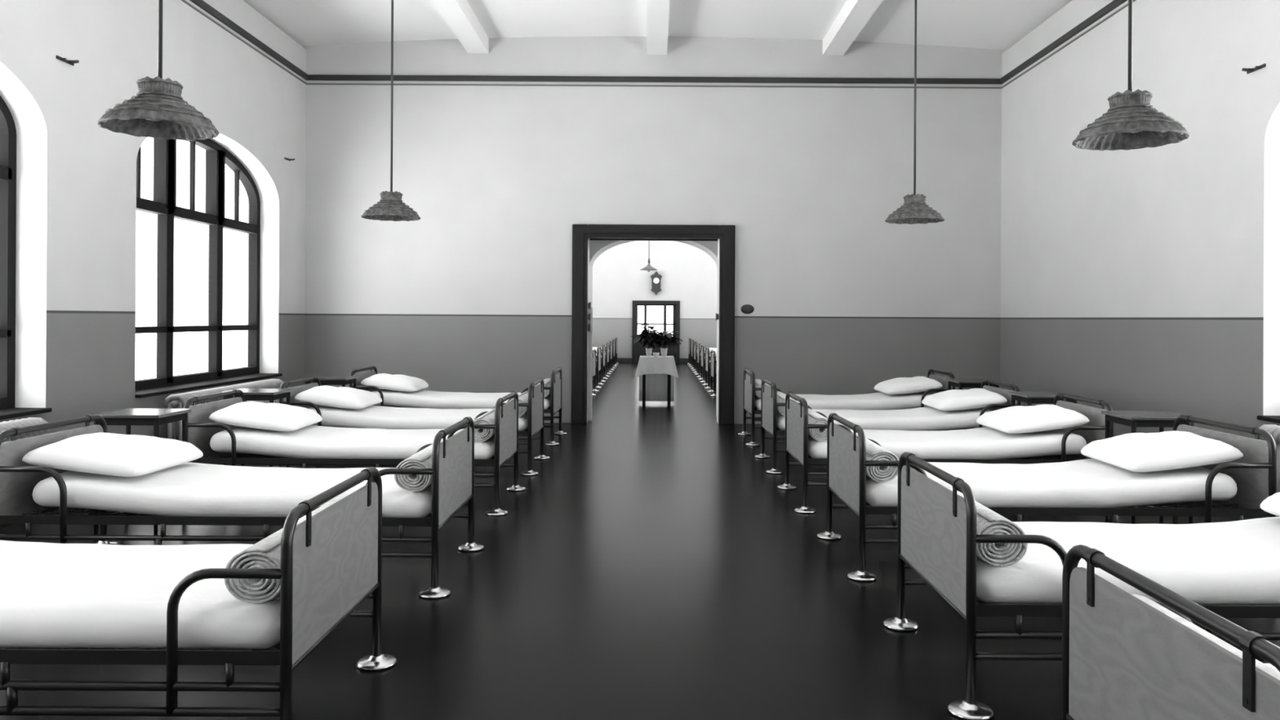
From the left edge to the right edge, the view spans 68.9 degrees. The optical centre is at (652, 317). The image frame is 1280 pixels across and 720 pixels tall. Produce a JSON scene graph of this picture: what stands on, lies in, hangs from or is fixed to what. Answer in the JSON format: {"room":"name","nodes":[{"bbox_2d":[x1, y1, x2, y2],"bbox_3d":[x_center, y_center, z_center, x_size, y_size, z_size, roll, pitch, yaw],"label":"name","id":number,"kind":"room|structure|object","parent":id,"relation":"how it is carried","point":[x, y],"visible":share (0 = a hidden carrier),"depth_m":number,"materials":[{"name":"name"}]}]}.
{"room":"dormitory","nodes":[
{"label":"dormitory","id":0,"kind":"room"},
{"bbox_2d":[0,0,306,438],"bbox_3d":[-4.579,-1.036,4.250,0.450,4.660,14.900,0,0,0],"label":"wall","id":1,"kind":"structure","parent":0,"point":[76,177],"depth_m":7.52,"materials":[{"name":"paint"}]},
{"bbox_2d":[0,95,52,419],"bbox_3d":[-4.502,-0.591,5.205,0.390,2.530,3.010,0,0,0],"label":"window","id":2,"kind":"structure","parent":1,"relation":"in","point":[7,126],"depth_m":6.62,"materials":[{"name":"black wood"}]},
{"bbox_2d":[56,55,79,66],"bbox_3d":[-4.309,-1.905,6.900,0.080,0.034,0.200,0,0,0],"label":"wall hook","id":3,"kind":"object","parent":1,"relation":"attached to","point":[70,62],"visible":1,"depth_m":6.92,"materials":[{"name":"grey metal"}]},
{"bbox_2d":[135,137,282,398],"bbox_3d":[-4.502,-0.591,9.375,0.390,2.530,3.010,0,0,0],"label":"window","id":4,"kind":"structure","parent":1,"relation":"in","point":[163,205],"depth_m":9.62,"materials":[{"name":"black wood"}]},
{"bbox_2d":[181,0,306,84],"bbox_3d":[-4.337,-2.933,4.250,0.012,0.017,14.900,0,0,0],"label":"trim","id":5,"kind":"structure","parent":1,"relation":"attached to","point":[184,1],"depth_m":9.80,"materials":[{"name":"grey paint"}]},
{"bbox_2d":[189,0,308,80],"bbox_3d":[-4.325,-3.010,4.250,0.035,0.064,14.900,0,0,0],"label":"trim","id":6,"kind":"structure","parent":1,"relation":"attached to","point":[202,4],"depth_m":9.95,"materials":[{"name":"grey"}]},
{"bbox_2d":[0,362,1279,719],"bbox_3d":[-0.008,1.395,12.150,10.720,0.150,31.500,0,0,0],"label":"floor","id":7,"kind":"structure","parent":0,"point":[653,566],"depth_m":4.20,"materials":[{"name":"black"}]},
{"bbox_2d":[0,417,49,443],"bbox_3d":[-4.156,0.982,5.200,0.200,0.628,2.240,0,0,0],"label":"radiator","id":8,"kind":"object","parent":7,"relation":"on","point":[24,422],"visible":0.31,"depth_m":6.08,"materials":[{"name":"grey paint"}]},
{"bbox_2d":[92,408,191,534],"bbox_3d":[-3.175,0.942,5.800,0.420,0.720,0.400,0,0,0],"label":"bedside table","id":9,"kind":"object","parent":7,"relation":"on","point":[127,417],"visible":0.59,"depth_m":5.64,"materials":[{"name":"grey wood"}]},
{"bbox_2d":[0,466,396,719],"bbox_3d":[-2.089,0.925,3.100,2.238,0.765,1.028,0,0,0],"label":"hospital bed","id":10,"kind":"object","parent":7,"relation":"on","point":[331,560],"visible":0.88,"depth_m":2.66,"materials":[{"name":"black metal"}]},
{"bbox_2d":[0,540,279,648],"bbox_3d":[-2.049,0.871,3.100,1.940,0.189,0.844,0,0,0],"label":"mattress","id":11,"kind":"object","parent":10,"relation":"on","point":[53,595],"visible":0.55,"depth_m":2.78,"materials":[{"name":"white fabric"}]},
{"bbox_2d":[223,499,340,604],"bbox_3d":[-1.170,0.758,3.109,0.178,0.163,0.749,0,0,0],"label":"rolled blanket","id":12,"kind":"object","parent":11,"relation":"on","point":[265,553],"visible":0.29,"depth_m":2.74,"materials":[{"name":"fabric"}]},
{"bbox_2d":[164,378,283,440],"bbox_3d":[-4.156,0.982,9.200,0.200,0.628,2.240,0,0,0],"label":"radiator","id":13,"kind":"object","parent":7,"relation":"on","point":[178,401],"visible":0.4,"depth_m":8.47,"materials":[{"name":"white metal"}]},
{"bbox_2d":[0,414,484,599],"bbox_3d":[-2.077,0.926,4.870,2.238,0.765,1.028,0,0,0],"label":"hospital bed","id":14,"kind":"object","parent":7,"relation":"on","point":[452,470],"visible":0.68,"depth_m":4.47,"materials":[{"name":"black metal"}]},
{"bbox_2d":[31,462,431,517],"bbox_3d":[-2.037,0.871,4.870,1.940,0.189,0.844,0,0,0],"label":"mattress","id":15,"kind":"object","parent":14,"relation":"on","point":[188,489],"visible":0.59,"depth_m":4.49,"materials":[{"name":"white fabric"}]},
{"bbox_2d":[22,432,203,476],"bbox_3d":[-2.783,0.697,4.861,0.594,0.182,0.685,0,0,2],"label":"pillow","id":16,"kind":"object","parent":15,"relation":"on","point":[98,453],"visible":1,"depth_m":4.63,"materials":[{"name":"white fabric"}]},
{"bbox_2d":[394,438,447,492],"bbox_3d":[-1.158,0.758,4.869,0.177,0.163,0.749,0,0,0],"label":"rolled blanket","id":17,"kind":"object","parent":15,"relation":"on","point":[422,459],"visible":0.46,"depth_m":4.50,"materials":[{"name":"fabric"}]},
{"bbox_2d":[221,388,293,467],"bbox_3d":[-3.175,0.942,7.500,0.420,0.720,0.400,0,0,0],"label":"bedside table","id":18,"kind":"object","parent":7,"relation":"on","point":[251,394],"visible":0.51,"depth_m":7.33,"materials":[{"name":"black wood"}]},
{"bbox_2d":[302,375,358,388],"bbox_3d":[-3.175,0.942,9.210,0.420,0.720,0.400,0,0,0],"label":"bedside table","id":19,"kind":"object","parent":7,"relation":"on","point":[342,380],"visible":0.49,"depth_m":9.03,"materials":[{"name":"black wood"}]},
{"bbox_2d":[183,389,525,515],"bbox_3d":[-2.089,0.925,6.700,2.238,0.765,1.028,0,0,0],"label":"hospital bed","id":20,"kind":"object","parent":7,"relation":"on","point":[200,428],"visible":0.51,"depth_m":6.38,"materials":[{"name":"black metal"}]},
{"bbox_2d":[209,425,494,459],"bbox_3d":[-2.049,0.871,6.700,1.940,0.189,0.844,0,0,0],"label":"mattress","id":21,"kind":"object","parent":20,"relation":"on","point":[310,441],"visible":0.66,"depth_m":6.31,"materials":[{"name":"white fabric"}]},
{"bbox_2d":[208,400,322,431],"bbox_3d":[-2.765,0.697,6.712,0.592,0.189,0.685,0,0,-3],"label":"pillow","id":22,"kind":"object","parent":21,"relation":"on","point":[255,415],"visible":1,"depth_m":6.45,"materials":[{"name":"white fabric"}]},
{"bbox_2d":[473,408,494,442],"bbox_3d":[-1.170,0.758,6.693,0.176,0.170,0.749,0,0,0],"label":"rolled blanket","id":23,"kind":"object","parent":21,"relation":"on","point":[481,435],"visible":0.36,"depth_m":6.33,"materials":[{"name":"fabric"}]},
{"bbox_2d":[278,376,550,475],"bbox_3d":[-2.077,0.926,8.280,2.238,0.765,1.028,0,0,0],"label":"hospital bed","id":24,"kind":"object","parent":7,"relation":"on","point":[535,395],"visible":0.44,"depth_m":8.09,"materials":[{"name":"black metal"}]},
{"bbox_2d":[308,404,528,431],"bbox_3d":[-2.037,0.871,8.280,1.940,0.189,0.844,0,0,0],"label":"mattress","id":25,"kind":"object","parent":24,"relation":"on","point":[371,416],"visible":0.49,"depth_m":7.90,"materials":[{"name":"white fabric"}]},
{"bbox_2d":[294,385,382,408],"bbox_3d":[-2.778,0.697,8.289,0.592,0.188,0.684,0,0,-1],"label":"pillow","id":26,"kind":"object","parent":25,"relation":"on","point":[348,397],"visible":0.99,"depth_m":8.01,"materials":[{"name":"white fabric"}]},
{"bbox_2d":[510,391,528,417],"bbox_3d":[-1.158,0.758,8.275,0.175,0.170,0.749,0,0,0],"label":"rolled blanket","id":27,"kind":"object","parent":25,"relation":"on","point":[522,397],"visible":0.41,"depth_m":7.96,"materials":[{"name":"fabric"}]},
{"bbox_2d":[349,365,566,445],"bbox_3d":[-2.089,0.925,10.130,2.238,0.765,1.028,0,0,0],"label":"hospital bed","id":28,"kind":"object","parent":7,"relation":"on","point":[555,388],"visible":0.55,"depth_m":9.92,"materials":[{"name":"black metal"}]},
{"bbox_2d":[372,388,550,408],"bbox_3d":[-2.049,0.871,10.130,1.940,0.189,0.844,0,0,0],"label":"mattress","id":29,"kind":"object","parent":28,"relation":"on","point":[419,398],"visible":0.52,"depth_m":9.74,"materials":[{"name":"white fabric"}]},
{"bbox_2d":[360,373,428,391],"bbox_3d":[-2.793,0.697,10.142,0.593,0.184,0.684,0,0,-1],"label":"pillow","id":30,"kind":"object","parent":29,"relation":"on","point":[403,383],"visible":0.98,"depth_m":9.86,"materials":[{"name":"white fabric"}]},
{"bbox_2d":[533,377,551,397],"bbox_3d":[-1.170,0.758,10.130,0.177,0.163,0.749,0,0,0],"label":"rolled blanket","id":31,"kind":"object","parent":29,"relation":"on","point":[547,382],"visible":0.44,"depth_m":9.81,"materials":[{"name":"fabric"}]},
{"bbox_2d":[591,348,599,395],"bbox_3d":[-2.080,0.925,16.300,2.238,0.765,1.028,0,0,0],"label":"hospital bed","id":32,"kind":"object","parent":7,"relation":"on","point":[594,349],"visible":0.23,"depth_m":16.55,"materials":[{"name":"black metal"}]},
{"bbox_2d":[592,346,604,387],"bbox_3d":[-2.080,0.925,18.000,2.238,0.765,1.028,0,0,0],"label":"hospital bed","id":33,"kind":"object","parent":7,"relation":"on","point":[598,348],"visible":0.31,"depth_m":17.73,"materials":[{"name":"black metal"}]},
{"bbox_2d":[595,343,608,382],"bbox_3d":[-2.080,0.925,19.700,2.238,0.765,1.028,0,0,0],"label":"hospital bed","id":34,"kind":"object","parent":7,"relation":"on","point":[603,346],"visible":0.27,"depth_m":19.41,"materials":[{"name":"black metal"}]},
{"bbox_2d":[595,342,611,376],"bbox_3d":[-2.080,0.925,21.400,2.238,0.765,1.028,0,0,0],"label":"hospital bed","id":35,"kind":"object","parent":7,"relation":"on","point":[606,343],"visible":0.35,"depth_m":20.99,"materials":[{"name":"black metal"}]},
{"bbox_2d":[608,339,613,372],"bbox_3d":[-2.080,0.925,23.100,2.238,0.765,1.028,0,0,0],"label":"hospital bed","id":36,"kind":"object","parent":7,"relation":"on","point":[611,369],"visible":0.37,"depth_m":23.00,"materials":[{"name":"black metal"}]},
{"bbox_2d":[608,338,617,368],"bbox_3d":[-2.080,0.925,24.800,2.238,0.765,1.028,0,0,0],"label":"hospital bed","id":37,"kind":"object","parent":7,"relation":"on","point":[613,340],"visible":0.23,"depth_m":24.35,"materials":[{"name":"black metal"}]},
{"bbox_2d":[614,337,618,364],"bbox_3d":[-2.080,0.925,26.500,2.238,0.765,1.028,0,0,0],"label":"hospital bed","id":38,"kind":"object","parent":7,"relation":"on","point":[615,340],"visible":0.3,"depth_m":26.05,"materials":[{"name":"black metal"}]},
{"bbox_2d":[642,374,671,406],"bbox_3d":[0.059,0.955,14.150,0.480,0.730,0.440,0,0,0],"label":"serving table","id":39,"kind":"object","parent":7,"relation":"on","point":[668,402],"visible":0.61,"depth_m":13.95,"materials":[{"name":"black wood"}]},
{"bbox_2d":[634,355,678,377],"bbox_3d":[0.058,0.737,14.147,0.658,0.309,0.604,0,0,0],"label":"tablecloth","id":40,"kind":"object","parent":39,"relation":"on","point":[646,364],"visible":0.98,"depth_m":13.90,"materials":[{"name":"white fabric"}]},
{"bbox_2d":[631,324,664,355],"bbox_3d":[-0.091,0.339,14.169,0.486,0.480,0.435,0,0,-20],"label":"potted plant","id":41,"kind":"object","parent":40,"relation":"on","point":[645,338],"visible":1,"depth_m":14.12,"materials":[{"name":"black plant"}]},
{"bbox_2d":[653,352,659,356],"bbox_3d":[0.052,0.549,14.000,0.100,0.060,0.100,0,0,0],"label":"bowl","id":42,"kind":"object","parent":40,"relation":"on","point":[655,354],"visible":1,"depth_m":13.96,"materials":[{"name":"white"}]},
{"bbox_2d":[648,328,682,355],"bbox_3d":[0.193,0.376,14.174,0.488,0.408,0.438,0,0,26],"label":"potted plant","id":43,"kind":"object","parent":40,"relation":"on","point":[669,340],"visible":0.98,"depth_m":14.13,"materials":[{"name":"black plant"}]},
{"bbox_2d":[639,373,674,401],"bbox_3d":[0.059,0.954,14.363,0.540,0.652,0.028,0,0,0],"label":"hanging cloth","id":44,"kind":"object","parent":39,"relation":"hanging from","point":[656,384],"visible":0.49,"depth_m":14.36,"materials":[{"name":"white fabric"}]},
{"bbox_2d":[686,337,691,365],"bbox_3d":[2.100,0.950,26.500,2.238,0.765,1.028,0,0,0],"label":"hospital bed","id":45,"kind":"object","parent":7,"relation":"on","point":[690,339],"visible":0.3,"depth_m":26.05,"materials":[{"name":"black metal"}]},
{"bbox_2d":[688,338,702,368],"bbox_3d":[2.100,0.950,24.800,2.238,0.765,1.028,0,0,0],"label":"hospital bed","id":46,"kind":"object","parent":7,"relation":"on","point":[692,340],"visible":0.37,"depth_m":24.35,"materials":[{"name":"black metal"}]},
{"bbox_2d":[691,340,705,373],"bbox_3d":[2.100,0.950,23.100,2.238,0.765,1.028,0,0,0],"label":"hospital bed","id":47,"kind":"object","parent":7,"relation":"on","point":[695,341],"visible":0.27,"depth_m":22.70,"materials":[{"name":"black metal"}]},
{"bbox_2d":[694,342,711,377],"bbox_3d":[2.100,0.950,21.400,2.238,0.765,1.028,0,0,0],"label":"hospital bed","id":48,"kind":"object","parent":7,"relation":"on","point":[699,350],"visible":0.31,"depth_m":20.96,"materials":[{"name":"black metal"}]},
{"bbox_2d":[697,344,716,382],"bbox_3d":[2.100,0.950,19.700,2.238,0.765,1.028,0,0,0],"label":"hospital bed","id":49,"kind":"object","parent":7,"relation":"on","point":[702,357],"visible":0.23,"depth_m":19.54,"materials":[{"name":"black metal"}]},
{"bbox_2d":[702,346,716,388],"bbox_3d":[2.100,0.950,18.000,2.238,0.765,1.028,0,0,0],"label":"hospital bed","id":50,"kind":"object","parent":7,"relation":"on","point":[707,352],"visible":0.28,"depth_m":17.88,"materials":[{"name":"black metal"}]},
{"bbox_2d":[706,349,716,396],"bbox_3d":[2.100,0.950,16.300,2.238,0.765,1.028,0,0,0],"label":"hospital bed","id":51,"kind":"object","parent":7,"relation":"on","point":[713,362],"visible":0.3,"depth_m":16.18,"materials":[{"name":"black metal"}]},
{"bbox_2d":[737,368,955,445],"bbox_3d":[2.093,0.950,10.170,2.238,0.765,1.028,0,0,0],"label":"hospital bed","id":52,"kind":"object","parent":7,"relation":"on","point":[749,388],"visible":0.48,"depth_m":9.98,"materials":[{"name":"black metal"}]},
{"bbox_2d":[755,391,931,409],"bbox_3d":[2.053,0.894,10.169,1.940,0.189,0.844,0,0,0],"label":"mattress","id":53,"kind":"object","parent":52,"relation":"on","point":[875,401],"visible":0.48,"depth_m":9.78,"materials":[{"name":"white fabric"}]},
{"bbox_2d":[755,378,771,398],"bbox_3d":[1.175,0.771,10.178,0.176,0.163,0.749,0,0,0],"label":"rolled blanket","id":54,"kind":"object","parent":53,"relation":"on","point":[757,382],"visible":0.39,"depth_m":9.87,"materials":[{"name":"fabric"}]},
{"bbox_2d":[874,376,942,394],"bbox_3d":[2.778,0.729,10.177,0.593,0.188,0.685,0,0,0],"label":"pillow","id":55,"kind":"object","parent":53,"relation":"on","point":[900,385],"visible":0.97,"depth_m":9.89,"materials":[{"name":"white fabric"}]},
{"bbox_2d":[755,377,1021,474],"bbox_3d":[2.093,0.950,8.440,2.238,0.765,1.028,0,0,0],"label":"hospital bed","id":56,"kind":"object","parent":7,"relation":"on","point":[769,404],"visible":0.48,"depth_m":8.27,"materials":[{"name":"black metal"}]},
{"bbox_2d":[777,406,991,431],"bbox_3d":[2.053,0.894,8.440,1.940,0.189,0.844,0,0,0],"label":"mattress","id":57,"kind":"object","parent":56,"relation":"on","point":[926,418],"visible":0.48,"depth_m":8.06,"materials":[{"name":"white fabric"}]},
{"bbox_2d":[777,391,797,416],"bbox_3d":[1.175,0.771,8.443,0.177,0.163,0.749,0,0,0],"label":"rolled blanket","id":58,"kind":"object","parent":57,"relation":"on","point":[780,396],"visible":0.44,"depth_m":8.12,"materials":[{"name":"fabric"}]},
{"bbox_2d":[921,388,1007,410],"bbox_3d":[2.804,0.729,8.431,0.592,0.187,0.684,0,0,2],"label":"pillow","id":59,"kind":"object","parent":57,"relation":"on","point":[953,399],"visible":0.98,"depth_m":8.15,"materials":[{"name":"white fabric"}]},
{"bbox_2d":[777,391,1113,513],"bbox_3d":[2.093,0.950,6.830,2.238,0.765,1.028,0,0,0],"label":"hospital bed","id":60,"kind":"object","parent":7,"relation":"on","point":[797,426],"visible":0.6,"depth_m":6.58,"materials":[{"name":"black metal"}]},
{"bbox_2d":[808,426,1086,459],"bbox_3d":[2.053,0.894,6.830,1.940,0.189,0.844,0,0,0],"label":"mattress","id":61,"kind":"object","parent":60,"relation":"on","point":[984,442],"visible":0.54,"depth_m":6.44,"materials":[{"name":"white fabric"}]},
{"bbox_2d":[808,408,827,441],"bbox_3d":[1.175,0.771,6.829,0.178,0.163,0.749,0,0,0],"label":"rolled blanket","id":62,"kind":"object","parent":61,"relation":"on","point":[814,418],"visible":0.47,"depth_m":6.48,"materials":[{"name":"fabric"}]},
{"bbox_2d":[976,404,1089,433],"bbox_3d":[2.766,0.729,6.834,0.593,0.188,0.685,0,0,0],"label":"pillow","id":63,"kind":"object","parent":61,"relation":"on","point":[1016,419],"visible":1,"depth_m":6.57,"materials":[{"name":"white fabric"}]},
{"bbox_2d":[946,378,1001,390],"bbox_3d":[3.194,0.978,9.310,0.420,0.720,0.400,0,0,0],"label":"bedside table","id":64,"kind":"object","parent":7,"relation":"on","point":[960,383],"visible":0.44,"depth_m":9.13,"materials":[{"name":"black wood"}]},
{"bbox_2d":[1008,391,1079,459],"bbox_3d":[3.194,0.978,7.635,0.420,0.720,0.400,0,0,0],"label":"bedside table","id":65,"kind":"object","parent":7,"relation":"on","point":[1029,397],"visible":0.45,"depth_m":7.49,"materials":[{"name":"black wood"}]},
{"bbox_2d":[817,413,1276,582],"bbox_3d":[2.115,0.950,5.200,2.238,0.765,1.028,0,0,0],"label":"hospital bed","id":66,"kind":"object","parent":7,"relation":"on","point":[1254,474],"visible":0.53,"depth_m":4.86,"materials":[{"name":"black metal"}]},
{"bbox_2d":[866,458,1237,507],"bbox_3d":[2.075,0.894,5.199,1.940,0.189,0.844,0,0,0],"label":"mattress","id":67,"kind":"object","parent":66,"relation":"on","point":[1087,482],"visible":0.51,"depth_m":4.82,"materials":[{"name":"white fabric"}]},
{"bbox_2d":[855,433,898,482],"bbox_3d":[1.197,0.772,5.206,0.175,0.164,0.749,0,0,0],"label":"rolled blanket","id":68,"kind":"object","parent":67,"relation":"on","point":[874,451],"visible":0.38,"depth_m":4.84,"materials":[{"name":"fabric"}]},
{"bbox_2d":[1080,431,1243,471],"bbox_3d":[2.810,0.729,5.198,0.592,0.190,0.685,0,0,1],"label":"pillow","id":69,"kind":"object","parent":67,"relation":"on","point":[1166,450],"visible":1,"depth_m":4.96,"materials":[{"name":"white fabric"}]},
{"bbox_2d":[883,452,1279,719],"bbox_3d":[2.115,0.950,3.575,2.238,0.765,1.028,0,0,0],"label":"hospital bed","id":70,"kind":"object","parent":7,"relation":"on","point":[937,538],"visible":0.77,"depth_m":3.23,"materials":[{"name":"black metal"}]},
{"bbox_2d":[976,516,1279,604],"bbox_3d":[2.075,0.894,3.575,1.940,0.189,0.844,0,0,0],"label":"mattress","id":71,"kind":"object","parent":70,"relation":"on","point":[1234,562],"visible":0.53,"depth_m":3.29,"materials":[{"name":"white fabric"}]},
{"bbox_2d":[935,480,1027,566],"bbox_3d":[1.197,0.772,3.575,0.178,0.163,0.749,0,0,0],"label":"rolled blanket","id":72,"kind":"object","parent":71,"relation":"on","point":[988,522],"visible":0.33,"depth_m":3.21,"materials":[{"name":"fabric"}]},
{"bbox_2d":[1259,492,1279,516],"bbox_3d":[2.822,0.729,3.577,0.594,0.181,0.685,0,0,-2],"label":"pillow","id":73,"kind":"object","parent":71,"relation":"on","point":[1271,504],"visible":1,"depth_m":3.81,"materials":[{"name":"white fabric"}]},
{"bbox_2d":[1101,410,1195,524],"bbox_3d":[3.194,0.978,6.020,0.420,0.720,0.400,0,0,0],"label":"bedside table","id":74,"kind":"object","parent":7,"relation":"on","point":[1134,419],"visible":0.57,"depth_m":5.90,"materials":[{"name":"black wood"}]},
{"bbox_2d":[1061,544,1279,719],"bbox_3d":[2.115,0.950,1.960,2.238,0.765,1.028,0,0,0],"label":"hospital bed","id":75,"kind":"object","parent":7,"relation":"on","point":[1123,658],"visible":0.94,"depth_m":2.01,"materials":[{"name":"grey wood"}]},
{"bbox_2d":[1264,663,1279,672],"bbox_3d":[2.075,0.894,1.960,1.940,0.189,0.844,0,0,0],"label":"mattress","id":76,"kind":"object","parent":75,"relation":"on","point":[1270,665],"visible":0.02,"depth_m":2.29,"materials":[{"name":"white fabric"}]},
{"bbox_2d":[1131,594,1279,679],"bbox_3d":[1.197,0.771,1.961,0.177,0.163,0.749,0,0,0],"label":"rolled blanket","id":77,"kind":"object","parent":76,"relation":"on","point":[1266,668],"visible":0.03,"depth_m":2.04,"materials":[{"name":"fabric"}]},
{"bbox_2d":[1258,424,1279,516],"bbox_3d":[4.144,1.030,5.200,0.200,0.628,2.240,0,0,0],"label":"radiator","id":78,"kind":"object","parent":7,"relation":"on","point":[1273,429],"visible":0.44,"depth_m":6.09,"materials":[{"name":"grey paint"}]},
{"bbox_2d":[589,240,717,416],"bbox_3d":[0.006,-1.110,12.300,9.620,4.860,0.600,0,0,0],"label":"wall","id":79,"kind":"structure","parent":0,"point":[597,247],"depth_m":12.07,"materials":[{"name":"grey paint"}]},
{"bbox_2d":[302,36,1006,423],"bbox_3d":[0.006,-1.110,11.850,9.620,4.860,0.300,0,0,0],"label":"wall","id":80,"kind":"structure","parent":0,"point":[473,294],"depth_m":11.70,"materials":[{"name":"paint"}]},
{"bbox_2d":[571,224,735,424],"bbox_3d":[0.007,0.077,11.800,2.035,2.485,0.360,0,0,0],"label":"door","id":81,"kind":"structure","parent":80,"relation":"in","point":[581,353],"depth_m":11.62,"materials":[{"name":"black paint"}]},
{"bbox_2d":[307,74,999,84],"bbox_3d":[0.017,-2.985,11.682,8.650,0.064,0.035,0,0,0],"label":"trim","id":82,"kind":"structure","parent":80,"relation":"attached to","point":[310,77],"depth_m":11.66,"materials":[{"name":"grey wood"}]},
{"bbox_2d":[306,83,1000,88],"bbox_3d":[0.017,-2.909,11.694,8.696,0.017,0.012,0,0,0],"label":"trim","id":83,"kind":"structure","parent":80,"relation":"attached to","point":[307,83],"depth_m":11.69,"materials":[{"name":"grey"}]},
{"bbox_2d":[740,304,754,314],"bbox_3d":[1.187,-0.110,11.685,0.170,0.122,0.030,0,0,0],"label":"bell push","id":84,"kind":"object","parent":80,"relation":"attached to","point":[746,308],"visible":1,"depth_m":11.68,"materials":[{"name":"grey"}]},
{"bbox_2d":[592,240,716,358],"bbox_3d":[0.006,-1.110,27.650,9.520,4.860,0.300,0,0,0],"label":"wall","id":85,"kind":"structure","parent":0,"point":[688,273],"depth_m":27.50,"materials":[{"name":"paint"}]},
{"bbox_2d":[617,357,631,362],"bbox_3d":[-2.487,1.236,27.485,3.760,0.140,0.030,0,0,0],"label":"baseboard","id":86,"kind":"structure","parent":85,"relation":"attached to","point":[619,359],"depth_m":27.47,"materials":[{"name":"black"}]},
{"bbox_2d":[631,300,679,363],"bbox_3d":[0.098,0.406,27.510,1.400,1.830,0.120,0,0,0],"label":"door","id":87,"kind":"structure","parent":85,"relation":"in","point":[640,351],"depth_m":27.52,"materials":[{"name":"black paint"}]},
{"bbox_2d":[650,271,662,295],"bbox_3d":[0.106,-1.019,27.444,0.350,0.720,0.160,0,0,0],"label":"wall clock","id":88,"kind":"object","parent":85,"relation":"attached to","point":[655,277],"visible":1,"depth_m":27.38,"materials":[{"name":"grey wood"}]},
{"bbox_2d":[680,358,695,363],"bbox_3d":[2.573,1.265,27.485,3.560,0.140,0.030,0,0,0],"label":"baseboard","id":89,"kind":"structure","parent":85,"relation":"attached to","point":[682,360],"depth_m":27.47,"materials":[{"name":"black"}]},
{"bbox_2d":[243,0,1071,49],"bbox_3d":[0.020,-3.516,4.550,9.620,0.328,16.100,0,0,0],"label":"ceiling","id":90,"kind":"structure","parent":0,"point":[997,24],"depth_m":10.85,"materials":[{"name":"white paint"}]},
{"bbox_2d":[97,0,219,140],"bbox_3d":[-2.190,-2.076,4.160,0.483,2.483,0.483,0,0,19],"label":"pendant lamp","id":91,"kind":"object","parent":90,"relation":"hanging from","point":[157,111],"visible":1,"depth_m":4.11,"materials":[{"name":"wicker"}]},
{"bbox_2d":[360,0,421,221],"bbox_3d":[-2.189,-2.076,7.840,0.483,2.483,0.483,0,0,-3],"label":"pendant lamp","id":92,"kind":"object","parent":90,"relation":"hanging from","point":[391,206],"visible":1,"depth_m":7.80,"materials":[{"name":"wicker"}]},
{"bbox_2d":[431,0,488,53],"bbox_3d":[-2.185,-3.505,4.250,0.260,0.375,14.900,0,0,0],"label":"ceiling beam","id":93,"kind":"structure","parent":90,"relation":"attached to","point":[458,15],"depth_m":10.63,"materials":[{"name":"white paint"}]},
{"bbox_2d":[645,0,670,54],"bbox_3d":[0.055,-3.492,4.250,0.250,0.375,14.900,0,0,0],"label":"ceiling beam","id":94,"kind":"structure","parent":90,"relation":"attached to","point":[657,11],"depth_m":10.58,"materials":[{"name":"white paint"}]},
{"bbox_2d":[822,0,883,55],"bbox_3d":[2.260,-3.479,4.250,0.260,0.375,14.900,0,0,0],"label":"ceiling beam","id":95,"kind":"structure","parent":90,"relation":"attached to","point":[854,15],"depth_m":10.59,"materials":[{"name":"white paint"}]},
{"bbox_2d":[884,0,944,224],"bbox_3d":[2.207,-2.051,7.840,0.483,2.483,0.483,0,0,12],"label":"pendant lamp","id":96,"kind":"object","parent":90,"relation":"hanging from","point":[914,210],"visible":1,"depth_m":7.80,"materials":[{"name":"wicker"}]},
{"bbox_2d":[1071,0,1190,151],"bbox_3d":[2.200,-2.051,4.290,0.483,2.483,0.483,0,0,-17],"label":"pendant lamp","id":97,"kind":"object","parent":90,"relation":"hanging from","point":[1131,122],"visible":1,"depth_m":4.23,"materials":[{"name":"wicker"}]},
{"bbox_2d":[1000,0,1279,438],"bbox_3d":[4.591,-0.984,4.250,0.450,4.660,14.900,0,0,0],"label":"wall","id":98,"kind":"structure","parent":0,"point":[1147,278],"depth_m":8.20,"materials":[{"name":"paint"}]},
{"bbox_2d":[1000,0,1127,84],"bbox_3d":[4.360,-2.960,4.250,0.035,0.064,14.900,0,0,0],"label":"trim","id":99,"kind":"structure","parent":98,"relation":"attached to","point":[1114,4],"depth_m":9.84,"materials":[{"name":"grey"}]},
{"bbox_2d":[1000,0,1136,88],"bbox_3d":[4.371,-2.883,4.250,0.012,0.017,14.900,0,0,0],"label":"trim","id":100,"kind":"structure","parent":98,"relation":"attached to","point":[1126,5],"depth_m":9.75,"materials":[{"name":"grey paint"}]},
{"bbox_2d":[1241,63,1266,74],"bbox_3d":[4.330,-1.804,6.750,0.080,0.034,0.200,0,0,0],"label":"wall hook","id":101,"kind":"object","parent":98,"relation":"attached to","point":[1256,68],"visible":1,"depth_m":6.77,"materials":[{"name":"grey metal"}]},
{"bbox_2d":[1257,415,1279,423],"bbox_3d":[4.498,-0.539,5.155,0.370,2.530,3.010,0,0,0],"label":"window sill","id":102,"kind":"structure","parent":98,"relation":"in","point":[1276,419],"depth_m":6.55,"materials":[{"name":"black wood"}]},
{"bbox_3d":[0.020,-3.415,20.200,9.620,0.150,15.200,0,0,0],"label":"ceiling","id":103,"kind":"structure","parent":0,"visible":0},
{"bbox_2d":[640,240,657,271],"bbox_3d":[-0.077,-2.188,21.000,0.420,2.305,0.420,0,0,0],"label":"pendant lamp","id":104,"kind":"object","parent":103,"relation":"hanging from","point":[648,267],"visible":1,"depth_m":20.96,"materials":[{"name":"grey metal"}]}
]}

